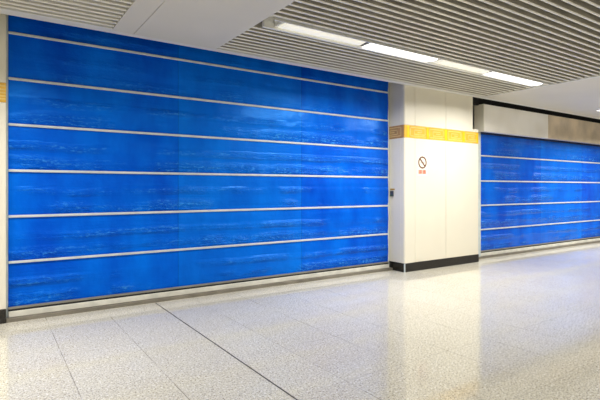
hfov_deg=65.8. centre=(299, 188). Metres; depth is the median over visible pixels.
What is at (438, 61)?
ceiling light
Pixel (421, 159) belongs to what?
no smoking sign
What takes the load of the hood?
attached to the trim at (476, 101)
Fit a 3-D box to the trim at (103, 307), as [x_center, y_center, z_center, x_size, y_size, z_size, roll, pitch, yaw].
[-0.836,1.482,6.920,5.999,0.047,0.180,0,0,-34]
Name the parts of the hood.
hood panel, hood panel, hood panel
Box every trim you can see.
[6,267,392,322]
[473,97,599,122]
[479,241,599,258]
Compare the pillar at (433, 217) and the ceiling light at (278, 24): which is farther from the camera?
the pillar at (433, 217)
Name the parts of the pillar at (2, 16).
skirting, cladding panel, cladding panel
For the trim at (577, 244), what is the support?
on the floor
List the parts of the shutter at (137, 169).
guide rail, fabric panel, fabric panel, fabric panel, fabric panel, fabric panel, fabric panel, fabric panel, guide rail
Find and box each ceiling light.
[274,21,365,44]
[361,42,436,61]
[433,59,488,73]
[483,71,542,84]
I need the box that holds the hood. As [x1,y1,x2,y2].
[474,104,599,144]
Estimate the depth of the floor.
4.52 m
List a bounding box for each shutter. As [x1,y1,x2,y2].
[6,15,388,317]
[478,132,599,256]
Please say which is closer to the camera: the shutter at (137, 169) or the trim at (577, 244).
the shutter at (137, 169)
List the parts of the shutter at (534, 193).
guide rail, fabric panel, fabric panel, fabric panel, fabric panel, fabric panel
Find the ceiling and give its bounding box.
[0,0,599,118]
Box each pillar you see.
[0,13,5,323]
[389,82,478,272]
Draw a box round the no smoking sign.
[417,155,426,175]
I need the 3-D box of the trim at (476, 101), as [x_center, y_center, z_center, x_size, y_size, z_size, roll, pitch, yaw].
[10.016,-1.938,13.899,15.870,0.365,0.220,0,0,-34]
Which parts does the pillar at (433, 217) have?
cladding panel, cladding panel, corner panel, corner panel, cladding panel, cladding panel, skirting, cladding panel, cladding panel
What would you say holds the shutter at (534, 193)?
on the trim at (577, 244)
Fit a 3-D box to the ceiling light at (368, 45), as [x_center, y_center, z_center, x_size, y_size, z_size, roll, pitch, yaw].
[1.412,-1.910,6.388,1.370,0.128,0.220,0,0,-34]
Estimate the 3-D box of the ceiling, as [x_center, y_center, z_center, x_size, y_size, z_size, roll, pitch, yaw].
[6.507,-2.072,2.867,34.000,0.456,15.500,0,0,-34]
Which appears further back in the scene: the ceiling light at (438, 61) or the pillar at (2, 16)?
the ceiling light at (438, 61)
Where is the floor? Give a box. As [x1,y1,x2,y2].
[0,242,599,399]
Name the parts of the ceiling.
baffle panel, edge trim, soffit panel, soffit panel, edge trim, baffle panel, edge trim, soffit panel, soffit panel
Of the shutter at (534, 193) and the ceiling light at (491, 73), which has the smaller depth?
the ceiling light at (491, 73)
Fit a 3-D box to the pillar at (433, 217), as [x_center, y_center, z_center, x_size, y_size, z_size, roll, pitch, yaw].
[2.568,-0.300,9.147,2.152,3.600,0.680,0,0,-34]

